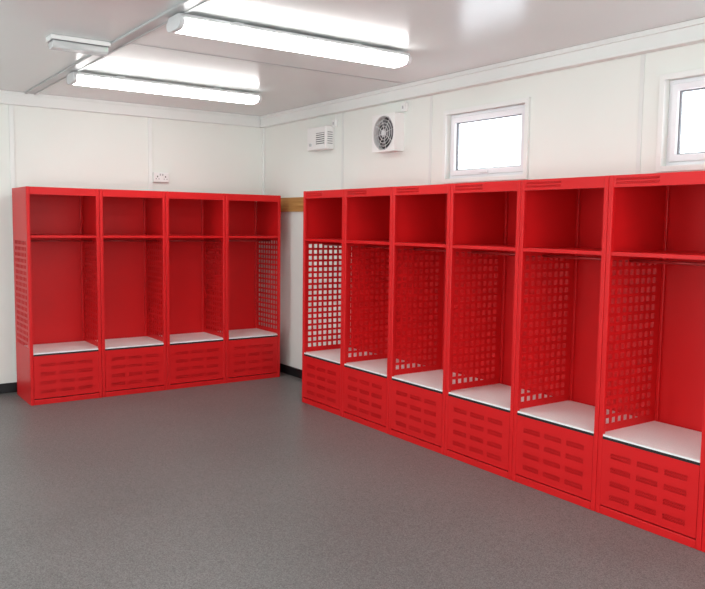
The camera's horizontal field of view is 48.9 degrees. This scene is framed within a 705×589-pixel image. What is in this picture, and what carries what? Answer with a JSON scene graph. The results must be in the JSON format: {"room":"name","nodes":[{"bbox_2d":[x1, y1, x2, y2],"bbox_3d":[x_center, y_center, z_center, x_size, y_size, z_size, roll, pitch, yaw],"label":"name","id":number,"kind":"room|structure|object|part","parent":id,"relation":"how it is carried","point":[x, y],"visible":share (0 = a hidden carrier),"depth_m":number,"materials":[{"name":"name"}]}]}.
{"room":"changing room","nodes":[
{"label":"changing room","id":0,"kind":"room"},
{"bbox_2d":[0,104,261,383],"bbox_3d":[-3.409,-0.424,6.568,6.130,2.630,0.090,-3,6,-35],"label":"wall","id":1,"kind":"structure","parent":0,"point":[59,148],"depth_m":7.21,"materials":[{"name":"white paint"}]},
{"bbox_2d":[0,382,16,393],"bbox_3d":[-3.403,0.846,6.637,5.936,0.088,0.012,-3,6,-35],"label":"baseboard","id":2,"kind":"structure","parent":1,"relation":"attached to","point":[5,387],"depth_m":6.88,"materials":[{"name":"black plastic"}]},
{"bbox_2d":[8,105,16,381],"bbox_3d":[-2.968,-0.429,6.815,0.040,2.427,0.012,-3,6,-35],"label":"trim","id":3,"kind":"structure","parent":1,"relation":"attached to","point":[10,107],"depth_m":6.75,"materials":[{"name":"white plastic"}]},
{"bbox_2d":[0,90,259,127],"bbox_3d":[-3.381,-1.671,6.381,5.885,0.112,0.044,-3,6,-35],"label":"trim","id":4,"kind":"structure","parent":1,"relation":"attached to","point":[9,99],"depth_m":7.23,"materials":[{"name":"white plastic"}]},
{"bbox_2d":[148,118,152,190],"bbox_3d":[-1.952,-0.480,7.523,0.040,2.427,0.012,-3,6,-35],"label":"trim","id":5,"kind":"structure","parent":1,"relation":"attached to","point":[150,178],"depth_m":7.44,"materials":[{"name":"white plastic"}]},
{"bbox_2d":[152,172,168,182],"bbox_3d":[-1.854,-1.131,7.506,0.158,0.098,0.046,-3,6,-35],"label":"wall socket","id":6,"kind":"object","parent":1,"relation":"attached to","point":[158,177],"visible":1,"depth_m":7.49,"materials":[{"name":"white plastic"}]},
{"bbox_2d":[0,372,704,588],"bbox_3d":[-0.682,1.326,2.780,6.130,0.100,9.680,-3,6,-35],"label":"floor","id":7,"kind":"structure","parent":0,"point":[250,484],"depth_m":4.12,"materials":[{"name":"plastic"}]},
{"bbox_2d":[12,186,101,405],"bbox_3d":[-2.550,-0.009,6.707,0.587,1.800,0.520,-3,6,-35],"label":"locker","id":8,"kind":"object","parent":7,"relation":"on","point":[55,357],"visible":1,"depth_m":6.78,"materials":[{"name":"red metal"}]},
{"bbox_3d":[-2.791,0.006,6.541,0.001,1.795,0.474,-3,6,-35],"label":"panel","id":9,"kind":"part","parent":8,"relation":"part of","materials":[{"name":"red metal"}]},
{"bbox_3d":[-2.698,-0.030,6.918,0.587,1.800,0.003,-3,6,-35],"label":"panel","id":10,"kind":"part","parent":8,"relation":"part of","materials":[{"name":"red metal"}]},
{"bbox_3d":[-2.514,-0.458,6.623,0.583,0.017,0.017,-3,6,-35],"label":"hanging rail","id":11,"kind":"part","parent":8,"relation":"part of","materials":[{"name":"red metal"}]},
{"bbox_3d":[-2.551,0.464,6.742,0.583,0.016,0.496,-3,6,-35],"label":"seat","id":12,"kind":"part","parent":8,"relation":"part of","materials":[{"name":"laminate"}]},
{"bbox_3d":[-2.398,-0.854,6.428,0.531,0.061,0.026,-3,6,-35],"label":"header panel","id":13,"kind":"part","parent":8,"relation":"part of","materials":[{"name":"red metal"}]},
{"bbox_2d":[30,234,95,237],"bbox_3d":[-2.539,-0.500,6.655,0.583,0.021,0.495,-3,6,-35],"label":"shelf","id":14,"kind":"object","parent":8,"relation":"attached to","point":[31,235],"depth_m":6.50,"materials":[{"name":"red metal"}]},
{"bbox_3d":[-2.420,0.678,6.568,0.529,0.358,0.031,-3,6,-35],"label":"panel","id":15,"kind":"part","parent":8,"relation":"part of","materials":[{"name":"red metal"}]},
{"bbox_3d":[-2.311,-0.018,6.876,0.001,1.795,0.474,-3,6,-35],"label":"panel","id":16,"kind":"part","parent":8,"relation":"part of","materials":[{"name":"red metal"}]},
{"bbox_2d":[82,189,166,396],"bbox_3d":[-2.067,-0.033,7.043,0.587,1.800,0.520,-3,6,-35],"label":"locker","id":17,"kind":"object","parent":7,"relation":"on","point":[132,356],"visible":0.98,"depth_m":7.17,"materials":[{"name":"red metal"}]},
{"bbox_3d":[-2.308,-0.018,6.877,0.001,1.795,0.474,-3,6,-35],"label":"panel","id":18,"kind":"part","parent":17,"relation":"part of","materials":[{"name":"red metal"}]},
{"bbox_3d":[-2.215,-0.054,7.254,0.587,1.800,0.003,-3,6,-35],"label":"panel","id":19,"kind":"part","parent":17,"relation":"part of","materials":[{"name":"red metal"}]},
{"bbox_3d":[-2.032,-0.482,6.960,0.583,0.017,0.017,-3,6,-35],"label":"hanging rail","id":20,"kind":"part","parent":17,"relation":"part of","materials":[{"name":"red metal"}]},
{"bbox_3d":[-2.068,0.440,7.079,0.583,0.016,0.496,-3,6,-35],"label":"seat","id":21,"kind":"part","parent":17,"relation":"part of","materials":[{"name":"laminate"}]},
{"bbox_2d":[103,235,162,237],"bbox_3d":[-2.056,-0.525,6.992,0.583,0.021,0.495,-3,6,-35],"label":"shelf","id":22,"kind":"object","parent":17,"relation":"attached to","point":[104,236],"depth_m":6.81,"materials":[{"name":"red metal"}]},
{"bbox_3d":[-1.916,-0.878,6.765,0.531,0.061,0.026,-3,6,-35],"label":"header panel","id":23,"kind":"part","parent":17,"relation":"part of","materials":[{"name":"red metal"}]},
{"bbox_3d":[-1.937,0.653,6.905,0.529,0.358,0.031,-3,6,-35],"label":"panel","id":24,"kind":"part","parent":17,"relation":"part of","materials":[{"name":"red metal"}]},
{"bbox_3d":[-1.828,-0.043,7.212,0.001,1.795,0.474,-3,6,-35],"label":"panel","id":25,"kind":"part","parent":17,"relation":"part of","materials":[{"name":"red metal"}]},
{"bbox_2d":[146,191,225,389],"bbox_3d":[-1.585,-0.057,7.380,0.587,1.800,0.520,-3,6,-35],"label":"locker","id":26,"kind":"object","parent":7,"relation":"on","point":[195,352],"visible":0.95,"depth_m":7.50,"materials":[{"name":"red metal"}]},
{"bbox_3d":[-1.826,-0.043,7.214,0.001,1.795,0.474,-3,6,-35],"label":"panel","id":27,"kind":"part","parent":26,"relation":"part of","materials":[{"name":"red metal"}]},
{"bbox_3d":[-1.733,-0.078,7.591,0.587,1.800,0.003,-3,6,-35],"label":"panel","id":28,"kind":"part","parent":26,"relation":"part of","materials":[{"name":"red metal"}]},
{"bbox_3d":[-1.549,-0.506,7.296,0.583,0.017,0.017,-3,6,-35],"label":"hanging rail","id":29,"kind":"part","parent":26,"relation":"part of","materials":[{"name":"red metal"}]},
{"bbox_3d":[-1.586,0.416,7.415,0.583,0.016,0.496,-3,6,-35],"label":"seat","id":30,"kind":"part","parent":26,"relation":"part of","materials":[{"name":"laminate"}]},
{"bbox_2d":[169,235,222,237],"bbox_3d":[-1.573,-0.549,7.328,0.583,0.021,0.495,-3,6,-35],"label":"shelf","id":31,"kind":"object","parent":26,"relation":"attached to","point":[170,236],"depth_m":7.17,"materials":[{"name":"red metal"}]},
{"bbox_3d":[-1.433,-0.902,7.101,0.531,0.061,0.026,-3,6,-35],"label":"header panel","id":32,"kind":"part","parent":26,"relation":"part of","materials":[{"name":"red metal"}]},
{"bbox_3d":[-1.454,0.629,7.241,0.529,0.358,0.031,-3,6,-35],"label":"panel","id":33,"kind":"part","parent":26,"relation":"part of","materials":[{"name":"red metal"}]},
{"bbox_3d":[-1.345,-0.067,7.549,0.001,1.795,0.474,-3,6,-35],"label":"panel","id":34,"kind":"part","parent":26,"relation":"part of","materials":[{"name":"red metal"}]},
{"bbox_2d":[206,194,280,382],"bbox_3d":[-1.102,-0.081,7.716,0.587,1.800,0.520,-3,6,-35],"label":"locker","id":35,"kind":"object","parent":7,"relation":"on","point":[252,348],"visible":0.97,"depth_m":7.81,"materials":[{"name":"red metal"}]},
{"bbox_3d":[-1.343,-0.067,7.551,0.001,1.795,0.474,-3,6,-35],"label":"panel","id":36,"kind":"part","parent":35,"relation":"part of","materials":[{"name":"red metal"}]},
{"bbox_3d":[-1.250,-0.102,7.927,0.587,1.800,0.003,-3,6,-35],"label":"panel","id":37,"kind":"part","parent":35,"relation":"part of","materials":[{"name":"red metal"}]},
{"bbox_3d":[-1.066,-0.530,7.633,0.583,0.017,0.017,-3,6,-35],"label":"hanging rail","id":38,"kind":"part","parent":35,"relation":"part of","materials":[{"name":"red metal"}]},
{"bbox_3d":[-1.103,0.392,7.752,0.583,0.016,0.496,-3,6,-35],"label":"seat","id":39,"kind":"part","parent":35,"relation":"part of","materials":[{"name":"laminate"}]},
{"bbox_2d":[229,235,277,237],"bbox_3d":[-1.090,-0.573,7.665,0.583,0.021,0.495,-3,6,-35],"label":"shelf","id":40,"kind":"object","parent":35,"relation":"attached to","point":[230,236],"depth_m":7.53,"materials":[{"name":"red metal"}]},
{"bbox_3d":[-0.950,-0.926,7.438,0.531,0.061,0.026,-3,6,-35],"label":"header panel","id":41,"kind":"part","parent":35,"relation":"part of","materials":[{"name":"red metal"}]},
{"bbox_3d":[-0.971,0.605,7.578,0.529,0.358,0.031,-3,6,-35],"label":"panel","id":42,"kind":"part","parent":35,"relation":"part of","materials":[{"name":"red metal"}]},
{"bbox_3d":[-0.863,-0.091,7.885,0.001,1.795,0.474,-3,6,-35],"label":"panel","id":43,"kind":"part","parent":35,"relation":"part of","materials":[{"name":"red metal"}]},
{"bbox_2d":[302,189,388,416],"bbox_3d":[-0.038,0.043,6.499,0.520,1.800,0.608,-3,6,-35],"label":"locker","id":44,"kind":"object","parent":7,"relation":"on","point":[323,213],"visible":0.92,"depth_m":6.62,"materials":[{"name":"red metal"}]},
{"bbox_3d":[-0.246,0.720,6.420,0.031,0.358,0.550,-3,6,-35],"label":"panel","id":45,"kind":"part","parent":44,"relation":"part of","materials":[{"name":"red metal"}]},
{"bbox_2d":[305,238,341,242],"bbox_3d":[-0.038,-0.449,6.450,0.495,0.021,0.604,-3,6,-35],"label":"shelf","id":46,"kind":"object","parent":44,"relation":"attached to","point":[307,240],"depth_m":6.45,"materials":[{"name":"red metal"}]},
{"bbox_3d":[-0.228,-0.811,6.281,0.026,0.061,0.552,-3,6,-35],"label":"header panel","id":47,"kind":"part","parent":44,"relation":"part of","materials":[{"name":"red metal"}]},
{"bbox_3d":[-0.039,0.043,6.498,0.517,1.800,0.608,-3,6,-35],"label":"frame","id":48,"kind":"part","parent":44,"relation":"part of","materials":[{"name":"red metal"}]},
{"bbox_3d":[-0.210,0.021,6.748,0.474,1.795,0.001,-3,6,-35],"label":"panel","id":49,"kind":"part","parent":44,"relation":"part of","materials":[{"name":"red metal"}]},
{"bbox_3d":[-0.052,0.516,6.537,0.496,0.016,0.604,-3,6,-35],"label":"seat","id":50,"kind":"part","parent":44,"relation":"part of","materials":[{"name":"laminate"}]},
{"bbox_3d":[-0.075,-0.408,6.428,0.017,0.017,0.604,-3,6,-35],"label":"hanging rail","id":51,"kind":"part","parent":44,"relation":"part of","materials":[{"name":"red metal"}]},
{"bbox_3d":[0.137,0.070,6.253,0.474,1.795,0.001,-3,6,-35],"label":"panel","id":52,"kind":"part","parent":44,"relation":"part of","materials":[{"name":"red metal"}]},
{"bbox_3d":[0.174,0.033,6.647,0.003,1.800,0.608,-3,6,-35],"label":"panel","id":53,"kind":"part","parent":44,"relation":"part of","materials":[{"name":"red metal"}]},
{"bbox_2d":[342,187,444,433],"bbox_3d":[0.311,0.093,6.002,0.520,1.800,0.608,-3,6,-35],"label":"locker","id":54,"kind":"object","parent":7,"relation":"on","point":[367,211],"visible":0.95,"depth_m":6.12,"materials":[{"name":"red metal"}]},
{"bbox_3d":[0.103,0.769,5.923,0.031,0.358,0.550,-3,6,-35],"label":"panel","id":55,"kind":"part","parent":54,"relation":"part of","materials":[{"name":"red metal"}]},
{"bbox_2d":[346,240,388,244],"bbox_3d":[0.311,-0.399,5.952,0.495,0.021,0.604,-3,6,-35],"label":"shelf","id":56,"kind":"object","parent":54,"relation":"attached to","point":[348,242],"depth_m":5.92,"materials":[{"name":"red metal"}]},
{"bbox_3d":[0.139,0.071,6.250,0.474,1.795,0.001,-3,6,-35],"label":"panel","id":57,"kind":"part","parent":54,"relation":"part of","materials":[{"name":"red metal"}]},
{"bbox_3d":[0.122,-0.762,5.783,0.026,0.061,0.552,-3,6,-35],"label":"header panel","id":58,"kind":"part","parent":54,"relation":"part of","materials":[{"name":"red metal"}]},
{"bbox_3d":[0.298,0.565,6.039,0.496,0.016,0.604,-3,6,-35],"label":"seat","id":59,"kind":"part","parent":54,"relation":"part of","materials":[{"name":"laminate"}]},
{"bbox_3d":[0.275,-0.358,5.931,0.017,0.017,0.604,-3,6,-35],"label":"hanging rail","id":60,"kind":"part","parent":54,"relation":"part of","materials":[{"name":"red metal"}]},
{"bbox_3d":[0.486,0.120,5.755,0.474,1.795,0.001,-3,6,-35],"label":"panel","id":61,"kind":"part","parent":54,"relation":"part of","materials":[{"name":"red metal"}]},
{"bbox_3d":[0.523,0.083,6.149,0.003,1.800,0.608,-3,6,-35],"label":"panel","id":62,"kind":"part","parent":54,"relation":"part of","materials":[{"name":"red metal"}]},
{"bbox_2d":[388,184,504,454],"bbox_3d":[0.660,0.143,5.504,0.520,1.800,0.608,-3,6,-35],"label":"locker","id":63,"kind":"object","parent":7,"relation":"on","point":[420,213],"visible":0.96,"depth_m":5.62,"materials":[{"name":"red metal"}]},
{"bbox_3d":[0.452,0.819,5.425,0.031,0.358,0.550,-3,6,-35],"label":"panel","id":64,"kind":"part","parent":63,"relation":"part of","materials":[{"name":"red metal"}]},
{"bbox_3d":[0.488,0.120,5.753,0.474,1.795,0.001,-3,6,-35],"label":"panel","id":65,"kind":"part","parent":63,"relation":"part of","materials":[{"name":"red metal"}]},
{"bbox_2d":[395,242,445,247],"bbox_3d":[0.660,-0.349,5.454,0.495,0.021,0.604,-3,6,-35],"label":"shelf","id":66,"kind":"object","parent":63,"relation":"attached to","point":[397,244],"depth_m":5.44,"materials":[{"name":"red metal"}]},
{"bbox_3d":[0.471,-0.712,5.286,0.026,0.061,0.552,-3,6,-35],"label":"header panel","id":67,"kind":"part","parent":63,"relation":"part of","materials":[{"name":"red metal"}]},
{"bbox_3d":[0.647,0.615,5.542,0.496,0.016,0.604,-3,6,-35],"label":"seat","id":68,"kind":"part","parent":63,"relation":"part of","materials":[{"name":"laminate"}]},
{"bbox_3d":[0.624,-0.308,5.433,0.017,0.017,0.604,-3,6,-35],"label":"hanging rail","id":69,"kind":"part","parent":63,"relation":"part of","materials":[{"name":"red metal"}]},
{"bbox_3d":[0.836,0.170,5.258,0.474,1.795,0.001,-3,6,-35],"label":"panel","id":70,"kind":"part","parent":63,"relation":"part of","materials":[{"name":"red metal"}]},
{"bbox_3d":[0.873,0.132,5.652,0.003,1.800,0.608,-3,6,-35],"label":"panel","id":71,"kind":"part","parent":63,"relation":"part of","materials":[{"name":"red metal"}]},
{"bbox_2d":[444,180,576,479],"bbox_3d":[1.010,0.193,5.006,0.520,1.800,0.608,-3,6,-35],"label":"locker","id":72,"kind":"object","parent":7,"relation":"on","point":[479,415],"visible":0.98,"depth_m":5.13,"materials":[{"name":"red metal"}]},
{"bbox_3d":[0.838,0.170,5.255,0.474,1.795,0.001,-3,6,-35],"label":"panel","id":73,"kind":"part","parent":72,"relation":"part of","materials":[{"name":"red metal"}]},
{"bbox_3d":[0.801,0.869,4.928,0.031,0.358,0.550,-3,6,-35],"label":"panel","id":74,"kind":"part","parent":72,"relation":"part of","materials":[{"name":"red metal"}]},
{"bbox_2d":[453,244,514,250],"bbox_3d":[1.009,-0.300,4.957,0.495,0.021,0.604,-3,6,-35],"label":"shelf","id":75,"kind":"object","parent":72,"relation":"attached to","point":[456,247],"depth_m":4.96,"materials":[{"name":"red metal"}]},
{"bbox_3d":[0.820,-0.662,4.788,0.026,0.061,0.552,-3,6,-35],"label":"header panel","id":76,"kind":"part","parent":72,"relation":"part of","materials":[{"name":"red metal"}]},
{"bbox_3d":[0.996,0.665,5.044,0.496,0.016,0.604,-3,6,-35],"label":"seat","id":77,"kind":"part","parent":72,"relation":"part of","materials":[{"name":"laminate"}]},
{"bbox_3d":[0.973,-0.259,4.936,0.017,0.017,0.604,-3,6,-35],"label":"hanging rail","id":78,"kind":"part","parent":72,"relation":"part of","materials":[{"name":"red metal"}]},
{"bbox_3d":[1.222,0.182,5.154,0.003,1.800,0.608,-3,6,-35],"label":"panel","id":79,"kind":"part","parent":72,"relation":"part of","materials":[{"name":"red metal"}]},
{"bbox_3d":[1.185,0.220,4.760,0.474,1.795,0.001,-3,6,-35],"label":"panel","id":80,"kind":"part","parent":72,"relation":"part of","materials":[{"name":"red metal"}]},
{"bbox_2d":[512,175,665,510],"bbox_3d":[1.359,0.242,4.509,0.520,1.800,0.608,-3,6,-35],"label":"locker","id":81,"kind":"object","parent":7,"relation":"on","point":[555,438],"visible":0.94,"depth_m":4.64,"materials":[{"name":"red metal"}]},
{"bbox_3d":[1.187,0.220,4.757,0.474,1.795,0.001,-3,6,-35],"label":"panel","id":82,"kind":"part","parent":81,"relation":"part of","materials":[{"name":"red metal"}]},
{"bbox_3d":[1.151,0.919,4.430,0.031,0.358,0.550,-3,6,-35],"label":"panel","id":83,"kind":"part","parent":81,"relation":"part of","materials":[{"name":"red metal"}]},
{"bbox_2d":[523,247,601,254],"bbox_3d":[1.359,-0.250,4.459,0.495,0.021,0.604,-3,6,-35],"label":"shelf","id":84,"kind":"object","parent":81,"relation":"attached to","point":[526,250],"depth_m":4.46,"materials":[{"name":"red metal"}]},
{"bbox_3d":[1.170,-0.613,4.290,0.026,0.061,0.552,-3,6,-35],"label":"header panel","id":85,"kind":"part","parent":81,"relation":"part of","materials":[{"name":"red metal"}]},
{"bbox_3d":[1.345,0.715,4.546,0.496,0.016,0.604,-3,6,-35],"label":"seat","id":86,"kind":"part","parent":81,"relation":"part of","materials":[{"name":"laminate"}]},
{"bbox_3d":[1.323,-0.209,4.438,0.017,0.017,0.604,-3,6,-35],"label":"hanging rail","id":87,"kind":"part","parent":81,"relation":"part of","materials":[{"name":"red metal"}]},
{"bbox_3d":[1.571,0.232,4.656,0.003,1.800,0.608,-3,6,-35],"label":"panel","id":88,"kind":"part","parent":81,"relation":"part of","materials":[{"name":"red metal"}]},
{"bbox_3d":[1.534,0.269,4.262,0.474,1.795,0.001,-3,6,-35],"label":"panel","id":89,"kind":"part","parent":81,"relation":"part of","materials":[{"name":"red metal"}]},
{"bbox_2d":[595,171,704,550],"bbox_3d":[1.708,0.292,4.011,0.520,1.800,0.608,-3,6,-35],"label":"locker","id":90,"kind":"object","parent":7,"relation":"on","point":[649,469],"visible":1,"depth_m":4.18,"materials":[{"name":"red metal"}]},
{"bbox_3d":[1.536,0.270,4.260,0.474,1.795,0.001,-3,6,-35],"label":"panel","id":91,"kind":"part","parent":90,"relation":"part of","materials":[{"name":"red metal"}]},
{"bbox_3d":[1.500,0.968,3.932,0.031,0.358,0.550,-3,6,-35],"label":"panel","id":92,"kind":"part","parent":90,"relation":"part of","materials":[{"name":"red metal"}]},
{"bbox_3d":[1.695,0.764,4.049,0.496,0.016,0.604,-3,6,-35],"label":"seat","id":93,"kind":"part","parent":90,"relation":"part of","materials":[{"name":"laminate"}]},
{"bbox_2d":[611,251,704,259],"bbox_3d":[1.708,-0.200,3.962,0.495,0.021,0.604,-3,6,-35],"label":"shelf","id":94,"kind":"object","parent":90,"relation":"attached to","point":[615,255],"depth_m":3.95,"materials":[{"name":"red metal"}]},
{"bbox_3d":[1.519,-0.563,3.793,0.026,0.061,0.552,-3,6,-35],"label":"header panel","id":95,"kind":"part","parent":90,"relation":"part of","materials":[{"name":"red metal"}]},
{"bbox_3d":[1.672,-0.159,3.940,0.017,0.017,0.604,-3,6,-35],"label":"hanging rail","id":96,"kind":"part","parent":90,"relation":"part of","materials":[{"name":"red metal"}]},
{"bbox_3d":[1.920,0.281,4.159,0.003,1.800,0.608,-3,6,-35],"label":"panel","id":97,"kind":"part","parent":90,"relation":"part of","materials":[{"name":"red metal"}]},
{"bbox_2d":[701,494,704,552],"bbox_3d":[2.058,0.342,3.513,0.520,1.800,0.608,-3,6,-35],"label":"locker","id":98,"kind":"object","parent":7,"relation":"on","point":[703,530],"visible":1,"depth_m":3.68,"materials":[{"name":"red metal"}]},
{"bbox_2d":[0,0,704,115],"bbox_3d":[-0.646,-1.393,2.534,6.130,0.100,9.680,-3,6,-35],"label":"ceiling","id":99,"kind":"structure","parent":0,"point":[440,37],"depth_m":4.60,"materials":[{"name":"white paint"}]},
{"bbox_2d":[46,34,110,52],"bbox_3d":[-1.673,-1.519,4.742,0.356,0.074,0.128,-3,6,-35],"label":"emergency light","id":100,"kind":"object","parent":99,"relation":"attached to","point":[61,41],"visible":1,"depth_m":4.70,"materials":[{"name":"white plastic"}]},
{"bbox_2d":[51,41,105,50],"bbox_3d":[-1.673,-1.519,4.742,0.310,0.009,0.060,-3,6,-35],"label":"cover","id":101,"kind":"object","parent":100,"relation":"on","point":[60,44],"depth_m":4.72,"materials":[{"name":"white plastic"}]},
{"bbox_2d":[25,0,211,94],"bbox_3d":[-0.095,-1.360,2.887,0.095,0.014,9.440,-3,6,-35],"label":"trim","id":102,"kind":"structure","parent":99,"relation":"attached to","point":[186,6],"depth_m":4.71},
{"bbox_2d":[67,71,261,104],"bbox_3d":[-1.449,-1.634,6.163,1.548,0.095,0.195,-3,6,-35],"label":"strip light","id":103,"kind":"object","parent":99,"relation":"attached to","point":[73,78],"visible":1,"depth_m":6.05,"materials":[{"name":"white plastic"}]},
{"bbox_2d":[132,43,405,83],"bbox_3d":[-0.488,-1.602,5.443,2.190,0.002,0.020,-3,6,-35],"label":"trim","id":104,"kind":"structure","parent":99,"relation":"attached to","point":[132,43],"depth_m":5.33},
{"bbox_2d":[166,13,411,68],"bbox_3d":[-0.313,-1.472,4.536,1.548,0.095,0.195,-3,6,-35],"label":"strip light","id":105,"kind":"object","parent":99,"relation":"attached to","point":[181,23],"visible":1,"depth_m":4.41,"materials":[{"name":"white plastic"}]},
{"bbox_2d":[264,42,704,369],"bbox_3d":[1.812,-0.157,4.382,0.090,2.630,9.500,-3,6,-35],"label":"wall","id":106,"kind":"structure","parent":0,"point":[584,119],"depth_m":5.77,"materials":[{"name":"white paint"}]},
{"bbox_2d":[262,128,263,325],"bbox_3d":[-0.948,-0.530,8.218,0.020,2.427,0.020,-3,6,-35],"label":"trim","id":107,"kind":"structure","parent":106,"relation":"attached to","point":[262,128],"depth_m":8.14,"materials":[{"name":"white plastic"}]},
{"bbox_2d":[280,363,301,378],"bbox_3d":[1.753,1.111,4.467,0.012,0.088,9.500,-3,6,-35],"label":"baseboard","id":108,"kind":"structure","parent":106,"relation":"attached to","point":[296,372],"depth_m":7.83,"materials":[{"name":"black plastic"}]},
{"bbox_2d":[281,197,302,211],"bbox_3d":[-0.469,-0.871,7.499,0.016,0.140,1.643,-3,6,-35],"label":"wooden rail","id":109,"kind":"object","parent":106,"relation":"attached to","point":[294,204],"visible":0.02,"depth_m":7.66,"materials":[{"name":"brown wood"}]},
{"bbox_2d":[307,125,333,151],"bbox_3d":[-0.300,-1.435,7.147,0.106,0.210,0.322,-3,6,-35],"label":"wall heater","id":110,"kind":"object","parent":106,"relation":"attached to","point":[321,138],"visible":1,"depth_m":7.07,"materials":[{"name":"white plastic"}]},
{"bbox_2d":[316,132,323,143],"bbox_3d":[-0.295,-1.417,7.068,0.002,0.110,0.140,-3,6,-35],"label":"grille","id":111,"kind":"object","parent":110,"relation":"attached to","point":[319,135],"depth_m":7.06,"materials":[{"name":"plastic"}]},
{"bbox_2d":[316,133,323,145],"bbox_3d":[-0.297,-1.414,7.066,0.003,0.107,0.144,-3,6,-35],"label":"grille","id":112,"kind":"object","parent":110,"relation":"attached to","point":[319,136],"depth_m":7.07,"materials":[{"name":"white plastic"}]},
{"bbox_2d":[332,114,337,127],"bbox_3d":[-0.161,-1.569,7.000,0.036,0.117,0.060,-3,6,-35],"label":"switch","id":113,"kind":"object","parent":106,"relation":"attached to","point":[334,122],"visible":1,"depth_m":6.98,"materials":[{"name":"white plastic"}]},
{"bbox_2d":[339,113,343,343],"bbox_3d":[-0.100,-0.410,7.023,0.006,2.427,0.028,-3,6,-35],"label":"trim","id":114,"kind":"structure","parent":106,"relation":"attached to","point":[342,153],"depth_m":6.96,"materials":[{"name":"white plastic"}]},
{"bbox_2d":[372,112,404,153],"bbox_3d":[0.289,-1.312,6.317,0.100,0.300,0.300,-3,6,-35],"label":"fan","id":115,"kind":"object","parent":106,"relation":"attached to","point":[387,129],"visible":1,"depth_m":6.27,"materials":[{"name":"white plastic"}]},
{"bbox_2d":[374,116,393,149],"bbox_3d":[0.252,-1.310,6.292,0.010,0.268,0.268,-3,6,-35],"label":"grille","id":116,"kind":"object","parent":115,"relation":"attached to","point":[385,132],"depth_m":6.30,"materials":[{"name":"white plastic"}]},
{"bbox_2d":[401,100,407,111],"bbox_3d":[0.412,-1.502,6.183,0.036,0.087,0.060,-3,6,-35],"label":"switch","id":117,"kind":"object","parent":106,"relation":"attached to","point":[404,106],"visible":1,"depth_m":6.17,"materials":[{"name":"white plastic"}]},
{"bbox_2d":[428,95,432,184],"bbox_3d":[0.588,-0.312,6.042,0.006,2.427,0.028,-3,6,-35],"label":"trim","id":118,"kind":"structure","parent":106,"relation":"attached to","point":[431,97],"depth_m":5.96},
{"bbox_2d":[259,17,704,127],"bbox_3d":[1.767,-1.407,4.225,0.060,0.112,9.500,-3,6,-35],"label":"trim","id":119,"kind":"structure","parent":106,"relation":"attached to","point":[697,30],"depth_m":5.14,"materials":[{"name":"white plastic"}]},
{"bbox_2d":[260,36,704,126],"bbox_3d":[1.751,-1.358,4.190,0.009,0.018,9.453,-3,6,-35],"label":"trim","id":120,"kind":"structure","parent":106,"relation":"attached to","point":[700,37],"depth_m":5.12,"materials":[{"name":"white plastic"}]},
{"bbox_2d":[442,97,530,183],"bbox_3d":[0.960,-1.073,5.516,0.105,0.537,0.845,-3,6,-35],"label":"window","id":121,"kind":"structure","parent":106,"relation":"in","point":[516,172],"depth_m":5.50,"materials":[{"name":"white plastic"}]},
{"bbox_3d":[0.969,-1.073,5.522,0.055,0.429,0.737,-3,6,-35],"label":"sash","id":122,"kind":"part","parent":121,"relation":"part of","materials":[{"name":"white plastic"}]},
{"bbox_2d":[635,54,644,173],"bbox_3d":[1.643,-0.162,4.539,0.006,2.427,0.028,-3,6,-35],"label":"trim","id":123,"kind":"structure","parent":106,"relation":"attached to","point":[642,64],"depth_m":4.46,"materials":[{"name":"white plastic"}]},
{"bbox_2d":[655,68,704,171],"bbox_3d":[1.997,-0.925,4.040,0.105,0.537,0.845,-3,6,-35],"label":"window","id":124,"kind":"structure","parent":106,"relation":"in","point":[675,160],"depth_m":4.31,"materials":[{"name":"white plastic"}]},
{"bbox_3d":[2.017,-0.926,4.054,0.055,0.475,0.783,-3,6,-35],"label":"frame","id":125,"kind":"part","parent":124,"relation":"part of","materials":[{"name":"white plastic"}]},
{"bbox_3d":[2.005,-0.926,4.045,0.055,0.429,0.737,-3,6,-35],"label":"sash","id":126,"kind":"part","parent":124,"relation":"part of","materials":[{"name":"white plastic"}]}
]}

